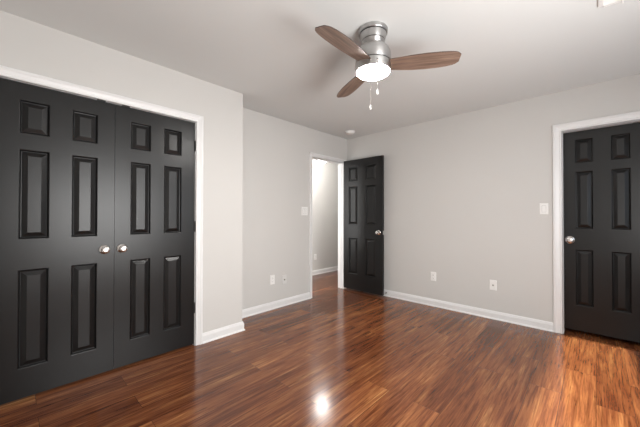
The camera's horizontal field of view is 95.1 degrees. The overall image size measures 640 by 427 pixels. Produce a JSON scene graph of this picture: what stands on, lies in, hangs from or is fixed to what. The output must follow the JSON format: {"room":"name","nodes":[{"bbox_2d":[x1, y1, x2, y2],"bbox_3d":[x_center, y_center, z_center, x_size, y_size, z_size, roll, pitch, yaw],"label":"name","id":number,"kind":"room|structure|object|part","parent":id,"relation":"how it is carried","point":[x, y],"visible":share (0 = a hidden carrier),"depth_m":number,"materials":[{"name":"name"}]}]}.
{"room":"empty bedroom","nodes":[
{"label":"empty bedroom","id":0,"kind":"room"},
{"bbox_2d":[0,10,242,332],"bbox_3d":[-1.797,-0.025,2.316,0.445,2.456,2.420,0,-1,43],"label":"wall","id":1,"kind":"structure","parent":0,"point":[26,45],"depth_m":2.71,"materials":[{"name":"paint"}]},
{"bbox_2d":[0,78,114,404],"bbox_3d":[-1.777,0.168,2.006,0.094,2.033,0.619,0,-1,43],"label":"door","id":2,"kind":"structure","parent":1,"relation":"in","point":[57,149],"depth_m":1.99,"materials":[{"name":"black paint"}]},
{"bbox_3d":[-1.593,0.270,2.172,0.055,0.054,0.054,0,-1,43],"label":"knob","id":3,"kind":"part","parent":2,"relation":"part of","materials":[{"name":"silver metal"}]},
{"bbox_2d":[0,65,203,345],"bbox_3d":[-1.602,0.147,2.267,0.134,2.111,1.367,0,-1,43],"label":"door frame","id":4,"kind":"structure","parent":1,"relation":"attached to","point":[74,89],"depth_m":2.62,"materials":[{"name":"white paint"}]},
{"bbox_2d":[113,105,195,368],"bbox_3d":[-1.351,0.172,2.457,0.094,2.033,0.619,0,-1,43],"label":"door","id":5,"kind":"structure","parent":1,"relation":"in","point":[154,194],"depth_m":2.43,"materials":[{"name":"black paint"}]},
{"bbox_3d":[-1.517,0.270,2.253,0.055,0.054,0.054,0,-1,43],"label":"knob","id":6,"kind":"part","parent":5,"relation":"part of","materials":[{"name":"silver metal"}]},
{"bbox_2d":[242,108,346,309],"bbox_3d":[-0.338,-0.009,4.102,0.115,2.456,2.181,0,-1,43],"label":"wall","id":7,"kind":"structure","parent":0,"point":[276,151],"depth_m":3.78,"materials":[{"name":"paint"}]},
{"bbox_2d":[203,292,310,343],"bbox_3d":[-0.614,1.168,3.461,0.352,0.092,1.739,0,-1,43],"label":"baseboard","id":8,"kind":"structure","parent":7,"relation":"attached to","point":[212,335],"depth_m":3.45,"materials":[{"name":"white paint"}]},
{"bbox_2d":[270,275,274,284],"bbox_3d":[-0.605,0.844,3.724,0.008,0.117,0.072,0,-1,43],"label":"wall outlet","id":9,"kind":"object","parent":7,"relation":"attached to","point":[272,277],"visible":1,"depth_m":3.72,"materials":[{"name":"white plastic"}]},
{"bbox_2d":[282,275,285,283],"bbox_3d":[-0.467,0.872,3.862,0.018,0.117,0.072,0,-1,43],"label":"cable plate","id":10,"kind":"object","parent":7,"relation":"attached to","point":[283,276],"visible":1,"depth_m":3.85,"materials":[{"name":"plastic"}]},
{"bbox_2d":[301,207,307,214],"bbox_3d":[-0.215,-0.034,4.140,0.010,0.120,0.120,0,-1,43],"label":"light switch","id":11,"kind":"object","parent":7,"relation":"attached to","point":[304,210],"visible":1,"depth_m":4.13,"materials":[{"name":"white plastic"}]},
{"bbox_2d":[309,152,346,297],"bbox_3d":[0.101,0.172,4.552,0.134,2.103,0.840,0,-1,43],"label":"door frame","id":12,"kind":"structure","parent":7,"relation":"attached to","point":[329,159],"depth_m":4.78,"materials":[{"name":"white paint"}]},
{"bbox_2d":[344,155,383,295],"bbox_3d":[0.658,0.173,4.520,0.734,2.042,0.153,0,-1,43],"label":"door","id":13,"kind":"structure","parent":7,"relation":"in","point":[364,177],"depth_m":4.48,"materials":[{"name":"black paint"}]},
{"bbox_2d":[0,270,639,426],"bbox_3d":[0.836,1.253,3.215,5.290,0.080,7.360,0,-1,43],"label":"floor","id":14,"kind":"structure","parent":0,"point":[336,357],"depth_m":2.13,"materials":[{"name":"laminate"}]},
{"bbox_2d":[0,0,639,139],"bbox_3d":[0.839,-1.292,3.236,5.290,0.100,7.360,0,-1,43],"label":"ceiling","id":15,"kind":"structure","parent":0,"point":[271,53],"depth_m":2.17,"materials":[{"name":"paint"}]},
{"bbox_2d":[345,130,354,134],"bbox_3d":[0.452,-1.212,4.398,0.142,0.042,0.142,0,-1,43],"label":"smoke detector","id":16,"kind":"object","parent":15,"relation":"attached to","point":[348,132],"visible":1,"depth_m":4.35,"materials":[{"name":"white plastic"}]},
{"bbox_2d":[315,21,460,109],"bbox_3d":[0.278,-0.960,1.922,0.989,0.588,0.880,0,-1,43],"label":"ceiling fan","id":17,"kind":"object","parent":15,"relation":"hanging from","point":[374,61],"visible":1,"depth_m":1.91,"materials":[{"name":"wood"}]},
{"bbox_3d":[0.148,-1.008,1.749,0.147,0.005,0.448,16,10,40],"label":"blade","id":18,"kind":"part","parent":17,"relation":"part of","materials":[{"name":"brown wood"}]},
{"bbox_3d":[0.253,-1.004,2.309,0.148,0.004,0.448,-12,4,-18],"label":"blade","id":19,"kind":"part","parent":17,"relation":"part of","materials":[{"name":"brown wood"}]},
{"bbox_3d":[0.324,-0.845,1.882,0.008,0.302,0.008,0,-1,43],"label":"pull chain","id":20,"kind":"part","parent":17,"relation":"part of","materials":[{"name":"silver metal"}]},
{"bbox_3d":[0.362,-0.952,1.998,0.223,0.031,0.223,0,-1,43],"label":"lamp glass","id":21,"kind":"part","parent":17,"relation":"part of","materials":[{"name":"white glass"}]},
{"bbox_3d":[0.368,-0.892,1.877,0.008,0.207,0.008,0,-1,43],"label":"pull chain","id":22,"kind":"part","parent":17,"relation":"part of","materials":[{"name":"silver metal"}]},
{"bbox_3d":[0.685,-1.006,1.938,0.448,0.005,0.148,0,-12,11],"label":"blade","id":23,"kind":"part","parent":17,"relation":"part of","materials":[{"name":"brown wood"}]},
{"bbox_2d":[598,0,623,7],"bbox_3d":[1.740,-1.242,1.614,0.305,0.024,0.205,0,-1,43],"label":"ceiling vent","id":24,"kind":"object","parent":15,"relation":"in","point":[605,3],"visible":1,"depth_m":1.73,"materials":[{"name":"white plastic"}]},
{"bbox_2d":[312,160,337,270],"bbox_3d":[0.200,0.004,5.560,1.146,2.456,4.840,0,-1,43],"label":"wall","id":25,"kind":"structure","parent":0,"point":[325,175],"depth_m":6.12,"materials":[{"name":"paint"}]},
{"bbox_2d":[312,266,337,275],"bbox_3d":[-0.113,1.188,5.872,0.022,0.092,4.600,0,-1,43],"label":"baseboard","id":26,"kind":"structure","parent":25,"relation":"attached to","point":[335,268],"depth_m":6.09,"materials":[{"name":"white paint"}]},
{"bbox_2d":[347,74,639,321],"bbox_3d":[1.921,-0.010,3.549,4.159,2.456,0.115,0,-1,43],"label":"wall","id":27,"kind":"structure","parent":0,"point":[464,193],"depth_m":3.46,"materials":[{"name":"paint"}]},
{"bbox_2d":[431,272,435,280],"bbox_3d":[1.494,0.830,3.859,0.072,0.117,0.008,0,-1,43],"label":"wall outlet","id":28,"kind":"object","parent":27,"relation":"attached to","point":[433,274],"visible":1,"depth_m":3.85,"materials":[{"name":"white plastic"}]},
{"bbox_2d":[383,289,552,331],"bbox_3d":[1.417,1.174,3.918,2.678,0.092,0.022,0,-1,43],"label":"baseboard","id":29,"kind":"structure","parent":27,"relation":"attached to","point":[514,319],"depth_m":3.49,"materials":[{"name":"white paint"}]},
{"bbox_2d":[490,280,496,290],"bbox_3d":[1.996,0.828,3.378,0.072,0.117,0.018,0,-1,43],"label":"cable plate","id":30,"kind":"object","parent":27,"relation":"attached to","point":[493,283],"visible":1,"depth_m":3.38,"materials":[{"name":"white plastic"}]},
{"bbox_2d":[540,203,547,214],"bbox_3d":[2.343,-0.048,3.063,0.074,0.120,0.010,0,-1,43],"label":"light switch","id":31,"kind":"object","parent":27,"relation":"attached to","point":[543,206],"visible":1,"depth_m":3.06,"materials":[{"name":"white plastic"}]},
{"bbox_2d":[552,111,639,333],"bbox_3d":[2.707,0.152,2.792,0.753,2.120,0.134,0,-1,43],"label":"door frame","id":32,"kind":"structure","parent":27,"relation":"attached to","point":[557,137],"depth_m":2.97,"materials":[{"name":"white paint"}]},
{"bbox_2d":[563,122,639,342],"bbox_3d":[2.722,0.171,2.802,0.597,2.001,0.094,0,-1,43],"label":"door","id":33,"kind":"structure","parent":27,"relation":"in","point":[602,165],"depth_m":2.81,"materials":[{"name":"black paint"}]},
{"bbox_3d":[2.525,0.268,2.961,0.063,0.063,0.055,0,-1,43],"label":"knob","id":34,"kind":"part","parent":33,"relation":"part of","materials":[{"name":"silver metal"}]}
]}

